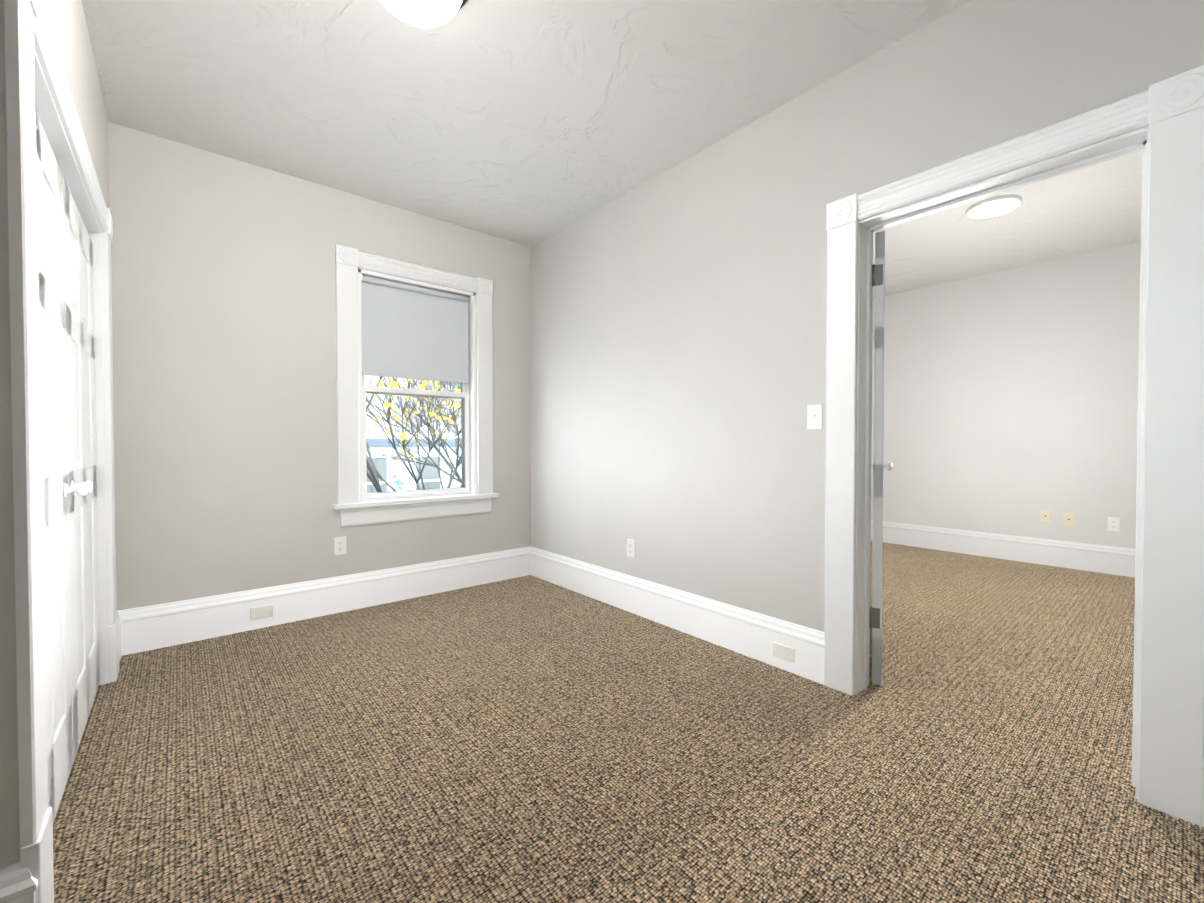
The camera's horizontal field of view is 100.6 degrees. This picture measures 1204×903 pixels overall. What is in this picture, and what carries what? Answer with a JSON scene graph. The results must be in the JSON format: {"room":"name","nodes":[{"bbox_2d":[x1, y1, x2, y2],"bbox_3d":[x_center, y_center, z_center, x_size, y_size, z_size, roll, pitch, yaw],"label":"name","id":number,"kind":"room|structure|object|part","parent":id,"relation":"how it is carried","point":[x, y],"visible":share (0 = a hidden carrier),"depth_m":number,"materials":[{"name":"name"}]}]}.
{"room":"empty bedroom","nodes":[
{"label":"empty bedroom","id":0,"kind":"room"},
{"bbox_2d":[0,0,19,867],"bbox_3d":[-1.554,-0.280,0.777,0.850,2.714,0.110,-1,1,-40],"label":"wall","id":1,"kind":"structure","parent":0,"point":[9,817],"depth_m":1.01,"materials":[{"name":"paint"}]},
{"bbox_2d":[0,862,37,902],"bbox_3d":[-1.494,0.961,0.768,0.844,0.231,0.036,-1,1,-40],"label":"baseboard","id":2,"kind":"structure","parent":1,"relation":"attached to","point":[17,884],"depth_m":1.01,"materials":[{"name":"white paint"}]},
{"bbox_2d":[43,0,108,207],"bbox_3d":[-1.921,-0.296,1.784,0.110,2.714,1.902,-1,1,-40],"label":"wall","id":3,"kind":"structure","parent":0,"point":[67,21],"depth_m":1.85,"materials":[{"name":"paint"}]},
{"bbox_2d":[4,0,118,902],"bbox_3d":[-1.747,-0.013,1.693,0.032,2.151,1.769,-1,1,-40],"label":"trim","id":4,"kind":"structure","parent":3,"relation":"attached to","point":[28,30],"depth_m":1.05,"materials":[{"name":"white paint"}]},
{"bbox_2d":[36,114,87,822],"bbox_3d":[-1.552,0.073,1.371,0.141,1.972,0.743,-1,1,-40],"label":"closet door","id":5,"kind":"structure","parent":3,"relation":"in","point":[56,489],"depth_m":1.50,"materials":[{"name":"white paint"}]},
{"label":"knob","id":6,"kind":"part","parent":5,"relation":"part of","materials":[{"name":"white metal"}]},
{"bbox_2d":[34,49,108,684],"bbox_3d":[-1.802,0.039,1.648,0.112,2.048,1.531,-1,1,-40],"label":"door frame","id":7,"kind":"structure","parent":3,"relation":"attached to","point":[50,120],"depth_m":2.23,"materials":[{"name":"white paint"}]},
{"bbox_2d":[63,176,99,761],"bbox_3d":[-2.034,0.064,1.940,0.141,1.972,0.743,-1,1,-40],"label":"closet door","id":8,"kind":"structure","parent":3,"relation":"in","point":[81,428],"depth_m":1.91,"materials":[{"name":"white paint"}]},
{"bbox_3d":[-1.836,0.124,1.707,0.141,0.048,0.048,-1,1,-40],"label":"knob","id":9,"kind":"part","parent":8,"relation":"part of","materials":[{"name":"white"}]},
{"bbox_2d":[108,122,530,610],"bbox_3d":[-1.936,-0.319,3.161,3.587,2.714,0.220,-1,1,-40],"label":"wall","id":10,"kind":"structure","parent":0,"point":[224,353],"depth_m":2.91,"materials":[{"name":"paint"}]},
{"bbox_2d":[117,547,527,661],"bbox_3d":[-1.536,0.920,3.360,2.488,0.231,0.024,-1,1,-40],"label":"baseboard","id":11,"kind":"structure","parent":10,"relation":"attached to","point":[151,627],"depth_m":3.09,"materials":[{"name":"white paint"}]},
{"bbox_2d":[250,604,273,619],"bbox_3d":[-2.004,0.947,2.949,0.114,0.070,0.008,-1,1,-40],"label":"outlet","id":12,"kind":"object","parent":11,"relation":"attached to","point":[261,612],"visible":1,"depth_m":2.94,"materials":[{"name":"white plastic"}]},
{"bbox_2d":[334,536,345,554],"bbox_3d":[-1.692,0.611,3.232,0.070,0.115,0.009,-1,1,-40],"label":"electrical outlet","id":13,"kind":"object","parent":10,"relation":"attached to","point":[339,545],"visible":1,"depth_m":3.23,"materials":[{"name":"white plastic"}]},
{"bbox_2d":[332,244,498,526],"bbox_3d":[-1.339,-0.422,3.629,1.161,1.807,0.276,-1,1,-40],"label":"window","id":14,"kind":"structure","parent":10,"relation":"in","point":[412,332],"depth_m":3.54,"materials":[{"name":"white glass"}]},
{"bbox_3d":[-1.350,-0.432,3.642,0.719,1.434,0.050,-1,1,-40],"label":"glass","id":15,"kind":"part","parent":14,"relation":"part of","materials":[{"name":"clear glass"}]},
{"bbox_3d":[-1.350,-0.432,3.642,0.787,1.502,0.076,-1,1,-40],"label":"window sashes","id":16,"kind":"part","parent":14,"relation":"part of","materials":[{"name":"white wood"}]},
{"bbox_2d":[361,275,470,383],"bbox_3d":[-1.309,-0.849,3.588,0.775,0.659,0.043,-1,1,-40],"label":"shade","id":17,"kind":"object","parent":14,"relation":"attached to","point":[409,331],"depth_m":3.57,"materials":[{"name":"grey fabric"}]},
{"bbox_2d":[81,0,1141,297],"bbox_3d":[1.234,-1.721,2.252,7.282,0.120,5.669,-1,1,-40],"label":"ceiling","id":18,"kind":"structure","parent":0,"point":[529,122],"depth_m":2.35,"materials":[{"name":"white paint"}]},
{"bbox_2d":[380,0,467,26],"bbox_3d":[-0.625,-1.564,1.675,0.380,0.175,0.380,-1,1,-40],"label":"ceiling light","id":19,"kind":"object","parent":18,"relation":"attached to","point":[426,13],"visible":1,"depth_m":1.70,"materials":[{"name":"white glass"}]},
{"bbox_2d":[967,195,1021,217],"bbox_3d":[2.676,-1.662,3.416,0.300,0.035,0.300,-1,1,-40],"label":"recessed light","id":20,"kind":"object","parent":18,"relation":"in","point":[994,206],"visible":0.96,"depth_m":3.37,"materials":[{"name":"white plastic"}]},
{"bbox_2d":[53,541,1203,902],"bbox_3d":[1.234,1.113,2.297,7.282,0.120,5.669,-1,1,-40],"label":"floor","id":21,"kind":"structure","parent":0,"point":[527,739],"depth_m":1.71,"materials":[{"name":"carpet"}]},
{"bbox_2d":[530,0,1203,631],"bbox_3d":[1.215,-0.302,2.114,0.130,2.714,5.449,-1,1,-40],"label":"wall","id":22,"kind":"structure","parent":0,"point":[678,326],"depth_m":2.56,"materials":[{"name":"paint"}]},
{"bbox_2d":[627,539,634,557],"bbox_3d":[0.187,0.626,3.237,0.009,0.115,0.070,-1,1,-40],"label":"electrical outlet","id":23,"kind":"object","parent":22,"relation":"attached to","point":[630,547],"visible":1,"depth_m":3.23,"materials":[{"name":"white plastic"}]},
{"bbox_2d":[528,546,824,684],"bbox_3d":[0.216,0.923,3.196,0.024,0.231,2.460,-1,1,-40],"label":"baseboard","id":24,"kind":"structure","parent":22,"relation":"attached to","point":[722,624],"depth_m":2.83,"materials":[{"name":"white paint"}]},
{"bbox_2d":[772,642,793,662],"bbox_3d":[0.871,0.966,2.404,0.008,0.070,0.114,-1,1,-40],"label":"outlet","id":25,"kind":"object","parent":24,"relation":"attached to","point":[783,652],"visible":1,"depth_m":2.40,"materials":[{"name":"white plastic"}]},
{"bbox_2d":[807,404,821,429],"bbox_3d":[0.972,-0.159,2.291,0.017,0.115,0.070,-1,1,-40],"label":"light switch","id":26,"kind":"object","parent":22,"relation":"attached to","point":[814,416],"visible":1,"depth_m":2.29,"materials":[{"name":"white plastic"}]},
{"bbox_2d":[869,231,891,684],"bbox_3d":[1.427,0.031,2.583,0.144,2.018,0.830,1,1,29],"label":"bedroom door","id":27,"kind":"structure","parent":22,"relation":"in","point":[877,465],"depth_m":2.23,"materials":[{"name":"white paint"}]},
{"bbox_3d":[1.595,0.085,2.891,0.144,0.048,0.048,1,1,29],"label":"knob","id":28,"kind":"part","parent":27,"relation":"part of","materials":[{"name":"white metal"}]},
{"bbox_2d":[824,65,1203,825],"bbox_3d":[1.420,-0.016,1.877,0.195,2.151,1.099,-1,1,-40],"label":"door frame","id":29,"kind":"structure","parent":22,"relation":"attached to","point":[1170,737],"depth_m":1.50,"materials":[{"name":"white paint"}]},
{"bbox_2d":[1202,760,1203,826],"bbox_3d":[1.894,0.954,1.212,0.024,0.231,0.565,-1,1,-40],"label":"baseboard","id":30,"kind":"structure","parent":22,"relation":"attached to","point":[1203,760],"depth_m":1.42,"materials":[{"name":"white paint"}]},
{"bbox_2d":[871,242,1140,548],"bbox_3d":[4.001,-0.341,4.548,0.120,2.714,5.329,-1,1,-40],"label":"wall","id":31,"kind":"structure","parent":0,"point":[1010,401],"depth_m":4.62,"materials":[{"name":"paint"}]},
{"bbox_2d":[871,520,1135,577],"bbox_3d":[3.946,0.901,4.521,0.024,0.231,5.377,-1,1,-40],"label":"baseboard","id":32,"kind":"structure","parent":31,"relation":"attached to","point":[1112,560],"depth_m":4.61,"materials":[{"name":"white paint"}]},
{"bbox_2d":[1040,509,1050,522],"bbox_3d":[3.981,0.580,4.487,0.008,0.115,0.070,-1,1,-40],"label":"jack","id":33,"kind":"object","parent":31,"relation":"attached to","point":[1045,515],"visible":1,"depth_m":4.49,"materials":[{"name":"beige plastic"}]},
{"bbox_2d":[1063,512,1073,525],"bbox_3d":[4.080,0.593,4.370,0.008,0.115,0.070,-1,1,-40],"label":"jack","id":34,"kind":"object","parent":31,"relation":"attached to","point":[1068,519],"visible":1,"depth_m":4.37,"materials":[{"name":"beige plastic"}]},
{"bbox_2d":[1108,517,1119,531],"bbox_3d":[4.257,0.607,4.160,0.009,0.115,0.070,-1,1,-40],"label":"electrical outlet","id":35,"kind":"object","parent":31,"relation":"attached to","point":[1113,524],"visible":1,"depth_m":4.16,"materials":[{"name":"white plastic"}]},
{"label":"outside","id":36,"kind":"structure","parent":0,"visible":0},
{"bbox_2d":[364,375,461,492],"bbox_3d":[-9.960,1.833,19.154,14.600,9.900,8.650,-1,1,-40],"label":"house","id":37,"kind":"structure","parent":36,"point":[430,477],"depth_m":17.00,"materials":[{"name":"white"}]},
{"bbox_2d":[366,376,461,491],"bbox_3d":[-2.905,1.967,9.823,9.633,9.935,11.386,-1,1,-40],"label":"tree","id":38,"kind":"object","parent":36,"point":[438,413],"depth_m":10.20,"materials":[{"name":"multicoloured plant"}]}
]}

